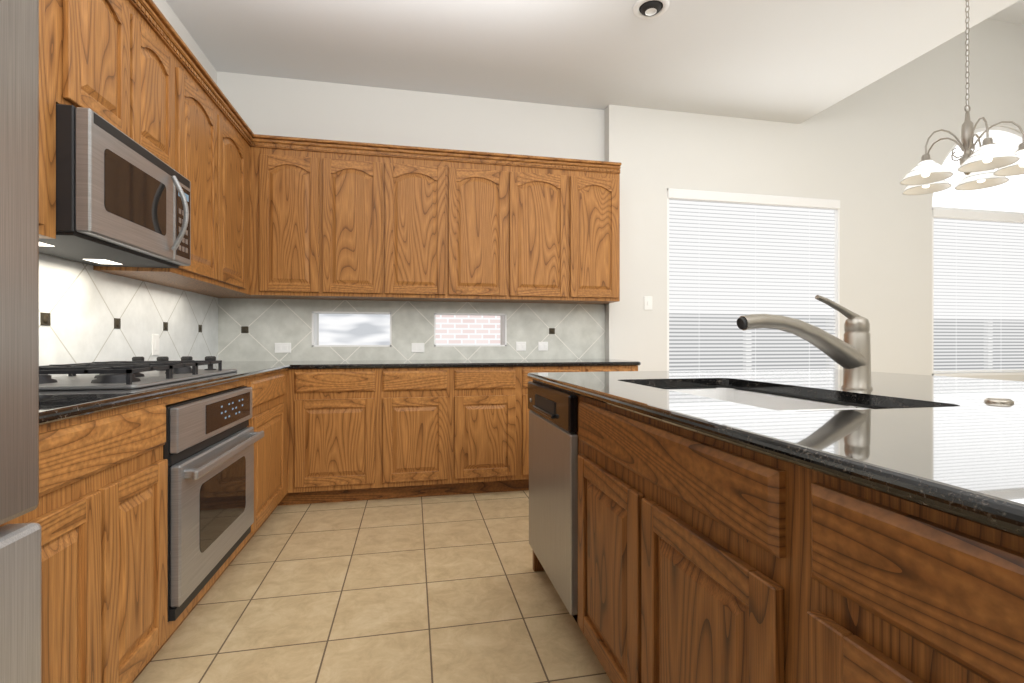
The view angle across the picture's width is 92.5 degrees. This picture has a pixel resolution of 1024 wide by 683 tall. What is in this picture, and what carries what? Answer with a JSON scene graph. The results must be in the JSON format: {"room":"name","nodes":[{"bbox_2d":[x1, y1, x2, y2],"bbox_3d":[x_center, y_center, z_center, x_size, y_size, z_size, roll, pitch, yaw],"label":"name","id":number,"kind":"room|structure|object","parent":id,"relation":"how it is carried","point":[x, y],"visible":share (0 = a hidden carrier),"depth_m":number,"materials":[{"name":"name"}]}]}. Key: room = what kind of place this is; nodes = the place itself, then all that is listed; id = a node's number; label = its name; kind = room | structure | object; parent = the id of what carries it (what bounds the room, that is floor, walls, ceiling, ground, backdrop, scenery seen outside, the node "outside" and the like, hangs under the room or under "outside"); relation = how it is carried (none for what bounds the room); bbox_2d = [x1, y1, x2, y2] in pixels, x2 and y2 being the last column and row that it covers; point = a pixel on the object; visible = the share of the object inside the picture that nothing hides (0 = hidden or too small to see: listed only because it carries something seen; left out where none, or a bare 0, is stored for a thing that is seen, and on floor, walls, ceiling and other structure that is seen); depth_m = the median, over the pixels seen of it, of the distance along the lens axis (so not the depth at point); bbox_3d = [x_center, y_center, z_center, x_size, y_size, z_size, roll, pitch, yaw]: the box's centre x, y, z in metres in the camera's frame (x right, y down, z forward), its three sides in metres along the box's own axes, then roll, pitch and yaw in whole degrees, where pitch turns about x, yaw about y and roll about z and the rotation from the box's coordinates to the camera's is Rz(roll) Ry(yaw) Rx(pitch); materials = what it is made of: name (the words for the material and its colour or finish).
{"room":"kitchen","nodes":[
{"label":"kitchen","id":0,"kind":"room"},
{"bbox_2d":[152,0,216,84],"bbox_3d":[-1.616,-0.465,0.370,0.200,3.050,6.970,0,0,-12],"label":"wall","id":1,"kind":"structure","parent":0,"point":[170,15],"depth_m":3.12,"materials":[{"name":"white paint"}]},
{"bbox_2d":[39,0,58,238],"bbox_3d":[-1.517,-0.855,1.244,0.337,1.070,0.398,0,0,-12],"label":"upper cabinet","id":2,"kind":"object","parent":1,"relation":"attached to","point":[47,103],"depth_m":1.49,"materials":[{"name":"brown wood"}]},
{"bbox_2d":[51,0,146,148],"bbox_3d":[-1.608,-1.070,1.690,0.337,0.640,0.513,0,0,-12],"label":"upper cabinet","id":3,"kind":"object","parent":1,"relation":"attached to","point":[99,47],"depth_m":1.74,"materials":[{"name":"brown wood"}]},
{"bbox_2d":[39,104,190,267],"bbox_3d":[-1.573,-0.539,1.874,0.478,0.412,0.730,0,0,-12],"label":"over-the-range microwave","id":4,"kind":"object","parent":3,"relation":"attached to","point":[123,199],"visible":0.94,"depth_m":1.72,"materials":[{"name":"grey metal"}]},
{"bbox_2d":[39,253,217,376],"bbox_3d":[-1.875,-0.127,2.174,0.012,0.546,2.908,0,0,-12],"label":"backsplash","id":5,"kind":"structure","parent":1,"relation":"attached to","point":[84,305],"depth_m":2.33,"materials":[{"name":"white tile"}]},
{"bbox_2d":[40,312,50,325],"bbox_3d":[-1.810,-0.087,1.904,0.010,0.050,0.050,0,0,-12],"label":"accent tile","id":6,"kind":"object","parent":5,"relation":"attached to","point":[45,319],"depth_m":1.90,"materials":[{"name":"brown tile"}]},
{"bbox_2d":[114,318,120,328],"bbox_3d":[-1.905,-0.087,2.368,0.010,0.050,0.050,0,0,-12],"label":"accent tile","id":7,"kind":"object","parent":5,"relation":"attached to","point":[117,321],"depth_m":2.36,"materials":[{"name":"brown tile"}]},
{"bbox_2d":[152,335,158,355],"bbox_3d":[-1.976,0.020,2.718,0.008,0.115,0.075,0,0,-12],"label":"outlet","id":8,"kind":"object","parent":5,"relation":"attached to","point":[155,338],"depth_m":2.71,"materials":[{"name":"white plastic"}]},
{"bbox_2d":[163,322,167,330],"bbox_3d":[-1.999,-0.087,2.831,0.010,0.050,0.050,0,0,-12],"label":"accent tile","id":9,"kind":"object","parent":5,"relation":"attached to","point":[165,324],"depth_m":2.82,"materials":[{"name":"brown tile"}]},
{"bbox_2d":[93,40,226,287],"bbox_3d":[-1.774,-0.855,2.509,0.337,1.070,0.583,0,0,-12],"label":"upper cabinet","id":10,"kind":"object","parent":1,"relation":"attached to","point":[202,108],"depth_m":2.57,"materials":[{"name":"brown wood"}]},
{"bbox_2d":[147,0,178,172],"bbox_3d":[-1.674,-1.070,2.016,0.337,0.640,0.423,0,0,-12],"label":"upper cabinet","id":11,"kind":"object","parent":1,"relation":"attached to","point":[162,42],"depth_m":2.15,"materials":[{"name":"brown wood"}]},
{"bbox_2d":[176,104,254,295],"bbox_3d":[-1.873,-0.855,2.993,0.337,1.070,0.687,0,0,-12],"label":"upper cabinet","id":12,"kind":"object","parent":1,"relation":"attached to","point":[240,138],"depth_m":3.12,"materials":[{"name":"brown wood"}]},
{"bbox_2d":[133,490,611,682],"bbox_3d":[2.856,1.090,1.484,9.410,0.060,7.370,0,0,-12],"label":"floor","id":13,"kind":"structure","parent":0,"point":[445,589],"depth_m":1.96,"materials":[{"name":"tile"}]},
{"bbox_2d":[0,0,40,682],"bbox_3d":[-1.089,0.165,0.384,0.799,1.790,0.907,0,0,-12],"label":"refrigerator","id":14,"kind":"object","parent":13,"relation":"on","point":[20,602],"visible":1,"depth_m":0.84,"materials":[{"name":"silver metal"}]},
{"bbox_2d":[0,436,175,682],"bbox_3d":[-1.338,0.618,1.157,0.652,0.884,0.689,0,0,-12],"label":"base cabinet","id":15,"kind":"object","parent":13,"relation":"on","point":[101,512],"depth_m":1.23,"materials":[{"name":"brown wood"}]},
{"bbox_2d":[163,386,263,621],"bbox_3d":[-1.384,0.552,1.892,0.592,0.685,0.760,0,0,-12],"label":"oven","id":16,"kind":"object","parent":15,"relation":"in","point":[208,447],"visible":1,"depth_m":1.77,"materials":[{"name":"silver metal"}]},
{"bbox_2d":[39,360,640,439],"bbox_3d":[-0.382,0.175,2.486,3.056,0.059,2.911,0,0,-12],"label":"countertop","id":17,"kind":"structure","parent":15,"relation":"on","point":[288,396],"depth_m":3.13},
{"bbox_2d":[0,356,237,391],"bbox_3d":[-1.483,0.107,1.897,0.490,0.076,0.910,0,0,-12],"label":"cooktop","id":18,"kind":"object","parent":17,"relation":"in","point":[136,374],"depth_m":1.69,"materials":[{"name":"silver metal"}]},
{"bbox_2d":[217,432,287,571],"bbox_3d":[-1.628,0.618,2.580,0.652,0.884,0.675,0,0,-12],"label":"base cabinet","id":19,"kind":"object","parent":13,"relation":"on","point":[271,451],"depth_m":2.63,"materials":[{"name":"brown wood"}]},
{"bbox_2d":[292,428,379,504],"bbox_3d":[-1.210,0.618,3.465,0.560,0.884,0.662,0,0,-12],"label":"base cabinet","id":20,"kind":"object","parent":13,"relation":"on","point":[347,430],"depth_m":3.16,"materials":[{"name":"brown wood"}]},
{"bbox_2d":[380,424,451,498],"bbox_3d":[-0.705,0.618,3.568,0.470,0.884,0.662,0,0,-12],"label":"base cabinet","id":21,"kind":"object","parent":13,"relation":"on","point":[415,462],"depth_m":3.26,"materials":[{"name":"brown wood"}]},
{"bbox_2d":[452,424,523,494],"bbox_3d":[-0.244,0.618,3.661,0.470,0.884,0.662,0,0,-12],"label":"base cabinet","id":22,"kind":"object","parent":13,"relation":"on","point":[487,458],"depth_m":3.35,"materials":[{"name":"brown wood"}]},
{"bbox_2d":[524,424,528,489],"bbox_3d":[0.216,0.618,3.755,0.470,0.884,0.662,0,0,-12],"label":"base cabinet","id":23,"kind":"object","parent":13,"relation":"on","point":[526,426],"depth_m":3.39,"materials":[{"name":"brown wood"}]},
{"bbox_2d":[527,375,1023,682],"bbox_3d":[1.053,0.618,0.892,1.420,0.884,3.128,0,0,-12],"label":"kitchen island","id":24,"kind":"object","parent":13,"relation":"on","point":[855,520],"depth_m":0.81,"materials":[{"name":"brown wood"}]},
{"bbox_2d":[527,380,633,624],"bbox_3d":[0.238,0.570,1.967,0.250,0.780,0.610,0,0,-12],"label":"dishwasher","id":25,"kind":"object","parent":24,"relation":"in","point":[554,441],"depth_m":1.81,"materials":[{"name":"silver metal"}]},
{"bbox_2d":[527,371,1023,526],"bbox_3d":[1.204,0.167,0.918,1.675,0.043,3.180,0,0,-12],"label":"island countertop","id":26,"kind":"structure","parent":24,"relation":"on","point":[961,443],"depth_m":0.87,"materials":[{"name":"black stone"}]},
{"bbox_2d":[731,295,882,386],"bbox_3d":[0.891,0.002,1.487,0.453,0.288,0.082,0,0,-12],"label":"faucet","id":27,"kind":"object","parent":26,"relation":"on","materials":[{"name":"silver metal"}]},
{"bbox_2d":[983,397,1014,403],"bbox_3d":[1.169,0.141,1.177,0.052,0.010,0.052,0,0,-12],"label":"cover","id":28,"kind":"object","parent":26,"relation":"in","point":[988,400],"depth_m":1.16,"materials":[{"name":"silver metal"}]},
{"bbox_2d":[217,71,604,360],"bbox_3d":[-0.719,-0.465,4.058,3.030,3.050,0.300,0,0,-12],"label":"wall","id":29,"kind":"structure","parent":0,"point":[274,106],"depth_m":3.89,"materials":[{"name":"white paint"}]},
{"bbox_2d":[271,136,330,299],"bbox_3d":[-1.535,-0.855,3.564,0.468,1.070,0.338,0,0,-12],"label":"upper cabinet","id":30,"kind":"object","parent":29,"relation":"attached to","point":[278,217],"depth_m":3.41,"materials":[{"name":"brown wood"}]},
{"bbox_2d":[331,140,394,300],"bbox_3d":[-1.166,-0.855,3.639,0.565,1.070,0.338,0,0,-12],"label":"upper cabinet","id":31,"kind":"object","parent":29,"relation":"attached to","point":[362,175],"depth_m":3.49,"materials":[{"name":"brown wood"}]},
{"bbox_2d":[312,311,506,346],"bbox_3d":[-0.797,-0.095,3.944,1.510,0.270,0.132,0,0,-12],"label":"frames","id":32,"kind":"object","parent":29,"relation":"attached to","point":[314,328],"visible":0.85,"depth_m":3.85,"materials":[{"name":"white"}]},
{"bbox_2d":[218,298,604,360],"bbox_3d":[-0.681,-0.097,3.907,3.018,0.486,0.012,0,0,-12],"label":"backsplash","id":33,"kind":"structure","parent":29,"relation":"attached to","point":[578,334],"depth_m":3.87,"materials":[{"name":"white tile"}]},
{"bbox_2d":[241,326,248,332],"bbox_3d":[-1.981,-0.087,3.632,0.050,0.050,0.009,0,0,-12],"label":"accent tile","id":34,"kind":"object","parent":33,"relation":"attached to","point":[244,329],"depth_m":3.63,"materials":[{"name":"brown tile"}]},
{"bbox_2d":[275,343,290,352],"bbox_3d":[-1.724,0.048,3.684,0.115,0.075,0.008,0,0,-12],"label":"outlet","id":35,"kind":"object","parent":33,"relation":"attached to","point":[279,347],"depth_m":3.68,"materials":[{"name":"white plastic"}]},
{"bbox_2d":[412,343,423,352],"bbox_3d":[-0.745,0.050,3.883,0.100,0.075,0.008,0,0,-12],"label":"outlet","id":36,"kind":"object","parent":33,"relation":"attached to","point":[416,347],"depth_m":3.88,"materials":[{"name":"white plastic"}]},
{"bbox_2d":[516,342,525,350],"bbox_3d":[0.076,0.040,4.050,0.085,0.075,0.008,0,0,-12],"label":"outlet","id":37,"kind":"object","parent":33,"relation":"attached to","point":[520,346],"depth_m":4.05,"materials":[{"name":"white plastic"}]},
{"bbox_2d":[538,342,547,350],"bbox_3d":[0.259,0.040,4.088,0.085,0.075,0.008,0,0,-12],"label":"outlet","id":38,"kind":"object","parent":33,"relation":"attached to","point":[542,346],"depth_m":4.09,"materials":[{"name":"white plastic"}]},
{"bbox_2d":[549,328,554,333],"bbox_3d":[0.335,-0.087,4.103,0.050,0.050,0.009,0,0,-12],"label":"accent tile","id":39,"kind":"object","parent":33,"relation":"attached to","point":[551,330],"depth_m":4.10,"materials":[{"name":"brown tile"}]},
{"bbox_2d":[395,145,458,301],"bbox_3d":[-0.735,-0.855,3.727,0.595,1.070,0.338,0,0,-12],"label":"upper cabinet","id":40,"kind":"object","parent":29,"relation":"attached to","point":[426,179],"depth_m":3.58,"materials":[{"name":"brown wood"}]},
{"bbox_2d":[455,152,518,302],"bbox_3d":[-0.287,-0.855,3.818,0.600,1.070,0.338,0,0,-12],"label":"upper cabinet","id":41,"kind":"object","parent":29,"relation":"attached to","point":[488,181],"depth_m":3.67,"materials":[{"name":"brown wood"}]},
{"bbox_2d":[519,156,578,303],"bbox_3d":[0.174,-0.855,3.912,0.620,1.070,0.338,0,0,-12],"label":"upper cabinet","id":42,"kind":"object","parent":29,"relation":"attached to","point":[548,188],"depth_m":3.77,"materials":[{"name":"brown wood"}]},
{"bbox_2d":[579,160,621,303],"bbox_3d":[0.584,-0.855,3.995,0.497,1.070,0.338,0,0,-12],"label":"upper cabinet","id":43,"kind":"object","parent":29,"relation":"attached to","point":[599,183],"depth_m":3.85,"materials":[{"name":"brown wood"}]},
{"bbox_2d":[166,0,1023,123],"bbox_3d":[2.896,-2.690,1.288,9.410,1.400,6.970,0,0,-12],"label":"ceiling","id":44,"kind":"structure","parent":0,"point":[793,61],"depth_m":3.31,"materials":[{"name":"white paint"}]},
{"bbox_2d":[633,0,668,18],"bbox_3d":[0.826,-1.974,2.913,0.210,0.030,0.210,0,0,-12],"label":"recessed light","id":45,"kind":"object","parent":44,"relation":"in","point":[646,9],"visible":1,"depth_m":2.90,"materials":[{"name":"white metal"}]},
{"bbox_2d":[900,0,1023,194],"bbox_3d":[2.322,-1.413,2.521,0.592,1.154,0.577,0,0,-12],"label":"chandelier","id":46,"kind":"object","parent":44,"relation":"hanging from","point":[926,174],"visible":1,"depth_m":2.50,"materials":[{"name":"white glass"}]},
{"bbox_2d":[605,19,1023,380],"bbox_3d":[3.716,-1.090,4.858,5.980,4.300,0.300,0,0,-12],"label":"wall","id":47,"kind":"structure","parent":0,"point":[859,154],"depth_m":4.61,"materials":[{"name":"white paint"}]},
{"bbox_2d":[644,296,651,309],"bbox_3d":[1.163,-0.328,4.180,0.075,0.115,0.011,0,0,-12],"label":"light switch","id":48,"kind":"object","parent":47,"relation":"attached to","point":[647,299],"depth_m":4.18,"materials":[{"name":"white plastic"}]},
{"label":"outside","id":49,"kind":"structure","parent":0,"visible":0},
{"bbox_2d":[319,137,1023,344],"bbox_3d":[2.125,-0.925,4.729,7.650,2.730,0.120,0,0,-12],"label":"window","id":50,"kind":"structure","parent":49,"point":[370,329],"depth_m":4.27,"materials":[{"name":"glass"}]},
{"bbox_2d":[667,188,839,370],"bbox_3d":[2.182,-0.490,4.471,1.760,1.660,0.177,0,0,-12],"label":"window blinds","id":51,"kind":"object","parent":50,"relation":"attached to","point":[732,258],"visible":0.75,"depth_m":4.43,"materials":[{"name":"white plastic"}]},
{"bbox_2d":[932,126,1023,375],"bbox_3d":[4.956,-0.925,5.036,1.780,2.530,0.177,0,0,-12],"label":"window blinds","id":52,"kind":"object","parent":50,"relation":"attached to","point":[977,292],"visible":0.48,"depth_m":4.95,"materials":[{"name":"white plastic"}]}
]}

